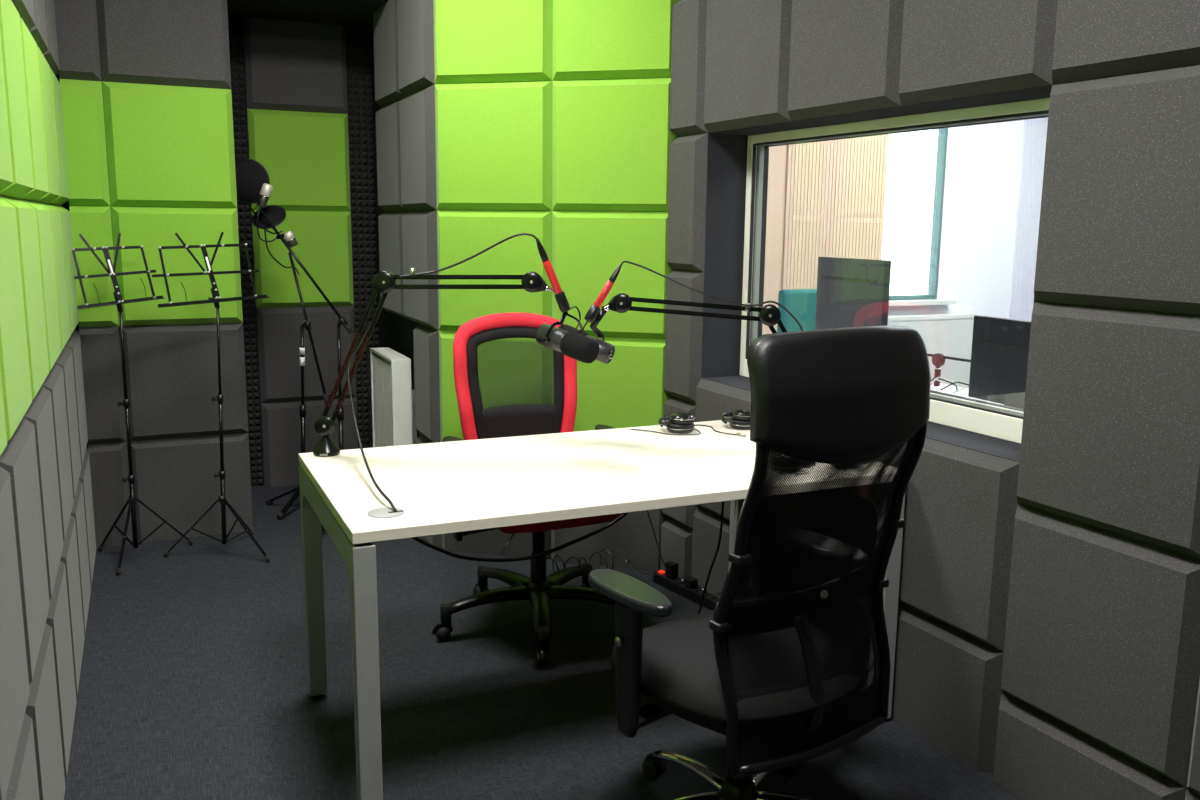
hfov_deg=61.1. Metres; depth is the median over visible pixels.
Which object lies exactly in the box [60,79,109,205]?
acoustic panel
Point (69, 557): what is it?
acoustic panel
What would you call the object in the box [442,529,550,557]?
acoustic panel
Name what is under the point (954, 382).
cable
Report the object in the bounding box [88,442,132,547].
acoustic panel
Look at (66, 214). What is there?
acoustic panel
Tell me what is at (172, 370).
acoustic panel
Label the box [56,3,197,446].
wall
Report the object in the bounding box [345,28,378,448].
strip
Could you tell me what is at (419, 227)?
acoustic panel
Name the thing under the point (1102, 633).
acoustic panel
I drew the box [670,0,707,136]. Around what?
acoustic panel
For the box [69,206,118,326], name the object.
acoustic panel
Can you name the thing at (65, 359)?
acoustic panel
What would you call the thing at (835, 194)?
slatted panel
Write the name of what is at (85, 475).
acoustic panel
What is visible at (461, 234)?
acoustic panel
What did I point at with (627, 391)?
acoustic panel
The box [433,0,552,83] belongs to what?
acoustic panel
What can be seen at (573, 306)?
microphone cable
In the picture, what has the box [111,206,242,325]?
acoustic panel
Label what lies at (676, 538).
acoustic panel
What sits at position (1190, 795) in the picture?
acoustic panel
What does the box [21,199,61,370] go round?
acoustic panel
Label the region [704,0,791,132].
acoustic panel
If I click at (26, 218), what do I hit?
acoustic panel
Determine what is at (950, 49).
acoustic panel
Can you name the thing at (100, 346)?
acoustic panel
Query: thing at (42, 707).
acoustic panel
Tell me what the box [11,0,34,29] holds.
acoustic panel
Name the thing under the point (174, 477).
acoustic panel
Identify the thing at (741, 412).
ear cup
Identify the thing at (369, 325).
microphone cable
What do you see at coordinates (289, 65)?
acoustic panel
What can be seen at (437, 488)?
desk
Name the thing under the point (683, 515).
acoustic panel
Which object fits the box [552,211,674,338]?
acoustic panel
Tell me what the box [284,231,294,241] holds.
grille
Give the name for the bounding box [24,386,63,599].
acoustic panel
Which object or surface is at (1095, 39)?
acoustic panel
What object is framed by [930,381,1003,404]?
desk
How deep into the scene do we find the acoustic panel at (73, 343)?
3.99 m
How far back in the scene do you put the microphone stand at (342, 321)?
4.75 m
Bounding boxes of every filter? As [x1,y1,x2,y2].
[235,158,269,219]
[251,205,285,233]
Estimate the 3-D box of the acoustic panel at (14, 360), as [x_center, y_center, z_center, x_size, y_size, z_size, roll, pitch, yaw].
[-1.266,-0.177,2.117,0.078,0.498,0.498,-4,11,-24]
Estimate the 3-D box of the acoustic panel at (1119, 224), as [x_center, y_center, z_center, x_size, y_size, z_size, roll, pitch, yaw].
[1.157,-0.444,2.179,0.078,0.498,0.498,-4,11,-26]
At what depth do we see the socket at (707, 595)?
3.77 m
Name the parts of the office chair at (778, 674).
arm post, arm, arm, seat, arm, arm, arm post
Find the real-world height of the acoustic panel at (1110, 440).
0.498 m
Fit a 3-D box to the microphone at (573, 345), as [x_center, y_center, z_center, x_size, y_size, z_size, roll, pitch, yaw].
[-0.085,-0.181,2.855,0.159,0.138,0.222,-4,11,-24]
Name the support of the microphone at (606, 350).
attached to the microphone boom arm at (769, 315)
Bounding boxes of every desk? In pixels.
[298,420,904,799]
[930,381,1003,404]
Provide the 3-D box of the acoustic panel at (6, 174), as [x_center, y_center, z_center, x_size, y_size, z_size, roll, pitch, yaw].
[-1.260,-0.670,2.032,0.078,0.498,0.498,-4,11,-24]
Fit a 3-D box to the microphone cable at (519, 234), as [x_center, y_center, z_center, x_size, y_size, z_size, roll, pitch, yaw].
[-0.367,-0.400,2.820,0.391,0.128,0.018,1,10,4]
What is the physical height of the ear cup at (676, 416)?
0.018 m
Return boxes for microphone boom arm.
[313,268,553,456]
[605,293,786,333]
[927,353,970,366]
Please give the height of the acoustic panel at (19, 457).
0.498 m
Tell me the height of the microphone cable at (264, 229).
0.212 m
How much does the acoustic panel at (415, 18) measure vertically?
0.432 m
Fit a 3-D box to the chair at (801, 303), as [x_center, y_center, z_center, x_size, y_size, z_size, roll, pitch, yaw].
[1.188,-0.039,5.370,0.484,1.064,0.507,-4,11,-24]
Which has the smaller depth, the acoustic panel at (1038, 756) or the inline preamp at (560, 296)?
the acoustic panel at (1038, 756)
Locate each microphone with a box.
[256,183,272,207]
[284,231,297,247]
[536,311,598,362]
[558,305,614,363]
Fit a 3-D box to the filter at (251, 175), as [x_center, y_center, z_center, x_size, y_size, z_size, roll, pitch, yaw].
[-1.618,-0.967,4.667,0.201,0.276,0.051,2,10,9]
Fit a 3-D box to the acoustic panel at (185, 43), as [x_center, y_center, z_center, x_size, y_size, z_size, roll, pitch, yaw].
[-1.801,-1.560,4.207,0.498,0.498,0.078,-4,11,-25]
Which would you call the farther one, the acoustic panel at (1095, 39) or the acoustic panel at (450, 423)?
the acoustic panel at (450, 423)
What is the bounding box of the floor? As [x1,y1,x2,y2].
[64,485,1021,799]
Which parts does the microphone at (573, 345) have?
yoke knob, mount arm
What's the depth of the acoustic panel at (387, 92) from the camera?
4.70 m
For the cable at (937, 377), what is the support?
on the desk at (964, 393)
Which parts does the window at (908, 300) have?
sill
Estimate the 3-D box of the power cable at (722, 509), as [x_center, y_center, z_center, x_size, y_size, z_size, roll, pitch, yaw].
[0.399,0.461,3.533,0.063,0.705,0.168,-4,11,-24]
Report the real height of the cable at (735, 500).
0.632 m
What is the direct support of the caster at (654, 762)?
attached to the office chair at (778, 674)
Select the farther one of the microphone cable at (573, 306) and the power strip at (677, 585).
the power strip at (677, 585)
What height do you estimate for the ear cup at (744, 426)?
0.014 m
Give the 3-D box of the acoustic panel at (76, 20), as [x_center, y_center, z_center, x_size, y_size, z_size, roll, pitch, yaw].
[-2.096,-1.540,4.069,0.151,0.498,0.078,-4,11,-25]
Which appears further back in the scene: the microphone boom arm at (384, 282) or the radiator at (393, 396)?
the radiator at (393, 396)
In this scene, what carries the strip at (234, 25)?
attached to the wall at (982, 173)
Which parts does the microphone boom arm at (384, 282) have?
arm, arm, head plate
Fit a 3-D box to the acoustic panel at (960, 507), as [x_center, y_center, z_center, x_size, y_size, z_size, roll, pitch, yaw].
[0.928,0.360,2.775,0.078,0.495,0.498,-4,11,-26]
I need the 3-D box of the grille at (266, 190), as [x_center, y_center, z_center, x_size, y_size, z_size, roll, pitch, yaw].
[-1.518,-0.952,4.626,0.062,0.067,0.049,-4,11,-24]
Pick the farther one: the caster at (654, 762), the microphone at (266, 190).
the microphone at (266, 190)
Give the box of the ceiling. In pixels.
[227,0,387,29]
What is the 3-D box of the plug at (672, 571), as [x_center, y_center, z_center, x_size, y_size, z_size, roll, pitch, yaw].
[0.280,0.661,3.969,0.036,0.058,0.044,-6,12,-34]
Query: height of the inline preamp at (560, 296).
0.206 m
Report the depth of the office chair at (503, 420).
3.61 m
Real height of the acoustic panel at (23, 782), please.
0.449 m
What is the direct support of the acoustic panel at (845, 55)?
attached to the wall at (1045, 97)
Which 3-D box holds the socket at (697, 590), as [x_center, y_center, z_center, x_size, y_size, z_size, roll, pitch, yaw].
[0.381,0.719,3.828,0.042,0.002,0.042,-6,12,-34]
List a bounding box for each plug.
[665,561,678,577]
[684,576,697,587]
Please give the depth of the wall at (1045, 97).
3.79 m
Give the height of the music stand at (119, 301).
1.343 m
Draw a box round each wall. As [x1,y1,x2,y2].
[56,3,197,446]
[234,18,1024,481]
[371,28,420,437]
[523,210,677,269]
[678,97,1049,443]
[779,145,885,290]
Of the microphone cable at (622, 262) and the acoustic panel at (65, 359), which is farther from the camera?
the acoustic panel at (65, 359)
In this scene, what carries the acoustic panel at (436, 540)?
attached to the wall at (395, 331)
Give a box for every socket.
[696,589,706,592]
[706,594,716,597]
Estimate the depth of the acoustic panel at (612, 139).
3.93 m
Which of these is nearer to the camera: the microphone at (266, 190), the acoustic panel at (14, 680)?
the acoustic panel at (14, 680)
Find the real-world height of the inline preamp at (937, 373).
0.082 m
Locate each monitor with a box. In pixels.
[815,257,890,329]
[968,315,1030,408]
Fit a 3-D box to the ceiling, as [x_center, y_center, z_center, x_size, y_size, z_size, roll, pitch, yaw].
[-1.394,-2.080,4.782,0.771,0.463,0.762,-4,11,-24]
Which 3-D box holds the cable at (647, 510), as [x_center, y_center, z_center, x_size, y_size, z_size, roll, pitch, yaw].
[0.191,0.387,3.644,0.042,0.602,0.445,3,10,13]
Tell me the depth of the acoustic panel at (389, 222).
4.84 m
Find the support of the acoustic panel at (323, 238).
attached to the wall at (982, 173)
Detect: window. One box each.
[740,98,1049,443]
[889,128,955,305]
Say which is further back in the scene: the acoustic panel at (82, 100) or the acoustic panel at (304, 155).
the acoustic panel at (304, 155)
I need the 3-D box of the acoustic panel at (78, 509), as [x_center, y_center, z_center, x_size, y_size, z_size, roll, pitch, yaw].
[-1.887,0.543,3.632,0.078,0.449,0.498,-4,11,-24]
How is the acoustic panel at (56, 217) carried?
attached to the wall
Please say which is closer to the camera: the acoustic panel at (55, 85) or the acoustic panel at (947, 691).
the acoustic panel at (947, 691)
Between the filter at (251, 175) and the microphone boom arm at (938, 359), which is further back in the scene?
the filter at (251, 175)
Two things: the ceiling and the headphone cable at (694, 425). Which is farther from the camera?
the ceiling
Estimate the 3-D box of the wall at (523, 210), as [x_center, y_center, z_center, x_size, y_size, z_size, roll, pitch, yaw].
[-0.131,-0.751,4.186,1.060,2.850,0.164,3,10,15]
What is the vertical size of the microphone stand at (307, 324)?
1.254 m
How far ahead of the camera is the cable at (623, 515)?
3.23 m
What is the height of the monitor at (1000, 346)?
0.333 m
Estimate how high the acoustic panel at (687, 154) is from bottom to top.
0.498 m
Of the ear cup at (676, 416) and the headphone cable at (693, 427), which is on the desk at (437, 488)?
the headphone cable at (693, 427)
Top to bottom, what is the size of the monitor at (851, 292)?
0.499 m
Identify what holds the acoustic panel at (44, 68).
attached to the wall
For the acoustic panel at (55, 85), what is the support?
attached to the wall
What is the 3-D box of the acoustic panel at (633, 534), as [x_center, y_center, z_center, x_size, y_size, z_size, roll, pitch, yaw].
[0.036,0.462,4.219,0.498,0.449,0.078,3,10,15]
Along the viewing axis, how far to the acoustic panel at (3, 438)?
1.88 m
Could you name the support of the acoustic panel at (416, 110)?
attached to the wall at (395, 331)
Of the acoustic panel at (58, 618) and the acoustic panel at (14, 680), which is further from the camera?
the acoustic panel at (58, 618)
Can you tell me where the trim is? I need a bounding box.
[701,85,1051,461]
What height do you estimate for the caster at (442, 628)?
0.043 m
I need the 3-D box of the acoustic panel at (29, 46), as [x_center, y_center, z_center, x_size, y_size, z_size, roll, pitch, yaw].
[-1.668,-0.830,2.931,0.078,0.498,0.498,-4,11,-24]
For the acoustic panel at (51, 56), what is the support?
attached to the wall
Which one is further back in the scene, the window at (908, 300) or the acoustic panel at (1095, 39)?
the window at (908, 300)
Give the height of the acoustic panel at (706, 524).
0.332 m
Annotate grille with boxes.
[259,183,272,197]
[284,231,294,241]
[371,348,409,361]
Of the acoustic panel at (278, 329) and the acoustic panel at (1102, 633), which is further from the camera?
the acoustic panel at (278, 329)
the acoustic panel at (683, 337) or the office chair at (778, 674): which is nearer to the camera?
the office chair at (778, 674)
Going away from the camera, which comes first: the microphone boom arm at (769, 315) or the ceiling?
the microphone boom arm at (769, 315)
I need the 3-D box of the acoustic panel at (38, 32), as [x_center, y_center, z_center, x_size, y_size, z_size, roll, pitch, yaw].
[-1.866,-1.403,3.295,0.078,0.498,0.498,-4,11,-24]
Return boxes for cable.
[256,207,276,241]
[264,229,298,274]
[347,323,396,511]
[398,233,536,277]
[412,512,629,561]
[546,548,653,575]
[570,306,580,331]
[620,261,803,330]
[631,427,700,434]
[647,510,667,568]
[694,425,735,434]
[698,501,723,613]
[717,500,735,593]
[930,377,968,388]
[931,377,957,389]
[940,382,968,389]
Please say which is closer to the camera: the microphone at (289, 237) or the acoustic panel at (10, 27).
the acoustic panel at (10, 27)
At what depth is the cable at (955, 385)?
4.03 m
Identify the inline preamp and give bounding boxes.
[536,239,569,312]
[584,265,621,322]
[934,366,940,385]
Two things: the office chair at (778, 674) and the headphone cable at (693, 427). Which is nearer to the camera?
the office chair at (778, 674)
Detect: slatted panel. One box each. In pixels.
[782,134,888,288]
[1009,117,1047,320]
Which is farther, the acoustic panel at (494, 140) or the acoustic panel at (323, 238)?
the acoustic panel at (323, 238)
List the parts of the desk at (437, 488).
leg, leg, leg, leg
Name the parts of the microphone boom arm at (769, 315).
head plate, arm, arm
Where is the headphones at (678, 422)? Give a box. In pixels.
[658,413,695,432]
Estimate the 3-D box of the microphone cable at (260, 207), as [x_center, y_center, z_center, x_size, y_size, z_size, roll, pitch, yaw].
[-1.525,-0.804,4.658,0.100,0.160,0.013,-8,13,-42]
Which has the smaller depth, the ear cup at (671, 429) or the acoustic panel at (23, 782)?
the acoustic panel at (23, 782)
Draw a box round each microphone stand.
[260,209,352,533]
[265,252,328,519]
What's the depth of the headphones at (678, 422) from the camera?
3.26 m
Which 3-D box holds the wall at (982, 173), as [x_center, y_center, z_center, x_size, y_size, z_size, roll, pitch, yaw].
[1.093,-1.155,6.592,6.850,2.850,0.167,-4,11,-24]
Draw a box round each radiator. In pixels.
[370,347,416,447]
[888,313,976,388]
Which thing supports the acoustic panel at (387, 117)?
attached to the wall at (395, 331)
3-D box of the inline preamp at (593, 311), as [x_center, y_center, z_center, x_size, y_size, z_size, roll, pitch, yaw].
[0.010,-0.311,2.974,0.117,0.170,0.030,-4,11,-24]
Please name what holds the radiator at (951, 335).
attached to the wall at (982, 173)
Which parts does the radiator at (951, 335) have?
rail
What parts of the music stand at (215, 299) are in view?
diagonal arm, leg, diagonal arm, leg, leg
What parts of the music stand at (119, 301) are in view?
diagonal arm, leg, diagonal arm, leg, leg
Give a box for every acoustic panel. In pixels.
[0,0,33,197]
[0,33,12,191]
[0,196,48,398]
[0,197,31,440]
[0,370,6,455]
[0,417,49,683]
[0,466,29,799]
[5,714,39,799]
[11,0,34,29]
[17,17,48,200]
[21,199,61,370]
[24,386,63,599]
[25,624,64,799]
[29,0,48,53]
[35,46,59,202]
[38,202,70,349]
[42,363,73,540]
[43,0,59,75]
[46,561,76,776]
[47,68,68,204]
[51,204,78,333]
[54,0,101,80]
[55,346,80,498]
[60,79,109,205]
[60,516,84,694]
[65,329,87,465]
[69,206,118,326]
[71,481,90,632]
[79,326,126,443]
[79,447,95,585]
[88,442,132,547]
[96,0,230,88]
[102,82,236,207]
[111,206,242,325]
[119,322,247,440]
[131,433,252,542]
[242,17,347,113]
[246,109,350,210]
[251,210,353,307]
[256,306,355,402]
[260,397,357,486]
[373,0,404,107]
[376,98,414,210]
[378,211,408,318]
[397,0,434,96]
[399,84,438,209]
[402,210,438,329]
[413,323,440,442]
[416,433,441,546]
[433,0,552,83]
[435,81,551,209]
[437,210,551,330]
[439,330,551,441]
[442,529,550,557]
[551,509,669,570]
[552,0,678,80]
[552,78,677,210]
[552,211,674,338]
[552,336,671,431]
[660,518,692,579]
[662,396,697,528]
[664,270,703,402]
[667,133,707,271]
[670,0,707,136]
[691,506,769,599]
[696,378,770,526]
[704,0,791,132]
[788,0,903,120]
[864,602,1003,772]
[870,438,1018,651]
[899,0,1057,105]
[993,691,1185,799]
[1001,503,1199,786]
[1017,301,1199,558]
[1034,65,1199,314]
[1052,0,1199,84]
[1185,788,1199,799]
[1186,678,1199,793]
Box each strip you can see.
[228,18,263,485]
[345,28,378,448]
[653,570,719,609]
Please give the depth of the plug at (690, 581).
3.86 m
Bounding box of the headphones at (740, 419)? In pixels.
[720,409,749,429]
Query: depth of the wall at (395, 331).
5.31 m
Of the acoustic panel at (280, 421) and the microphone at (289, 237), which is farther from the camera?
the acoustic panel at (280, 421)
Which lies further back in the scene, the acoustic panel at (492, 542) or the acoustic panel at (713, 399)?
the acoustic panel at (492, 542)
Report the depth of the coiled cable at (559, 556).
3.88 m
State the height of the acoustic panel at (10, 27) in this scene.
0.498 m
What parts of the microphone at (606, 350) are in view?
mount arm, plate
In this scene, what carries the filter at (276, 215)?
attached to the microphone stand at (307, 324)
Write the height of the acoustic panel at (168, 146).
0.498 m
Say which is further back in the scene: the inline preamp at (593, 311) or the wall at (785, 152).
the wall at (785, 152)
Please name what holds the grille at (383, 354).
attached to the radiator at (393, 396)
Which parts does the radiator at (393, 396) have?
panel, panel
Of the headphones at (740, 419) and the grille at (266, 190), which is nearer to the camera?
the headphones at (740, 419)
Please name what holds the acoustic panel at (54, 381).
attached to the wall
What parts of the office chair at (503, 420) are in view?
arm post, arm, arm, frame, lumbar panel, arm, seat, arm, arm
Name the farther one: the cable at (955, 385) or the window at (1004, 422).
the cable at (955, 385)
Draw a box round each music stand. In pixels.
[72,233,192,574]
[152,232,269,561]
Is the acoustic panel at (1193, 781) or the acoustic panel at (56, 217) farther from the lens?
the acoustic panel at (56, 217)
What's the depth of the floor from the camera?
3.02 m
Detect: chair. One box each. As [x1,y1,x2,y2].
[432,312,645,666]
[588,325,930,799]
[777,289,816,332]
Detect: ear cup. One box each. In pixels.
[666,427,693,432]
[669,413,694,420]
[729,423,749,429]
[733,409,749,416]
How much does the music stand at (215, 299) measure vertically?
1.352 m
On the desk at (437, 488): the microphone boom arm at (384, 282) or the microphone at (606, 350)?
the microphone boom arm at (384, 282)
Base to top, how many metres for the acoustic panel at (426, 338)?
0.498 m
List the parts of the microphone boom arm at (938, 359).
arm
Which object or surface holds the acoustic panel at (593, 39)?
attached to the wall at (523, 210)
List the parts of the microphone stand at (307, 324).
leg, leg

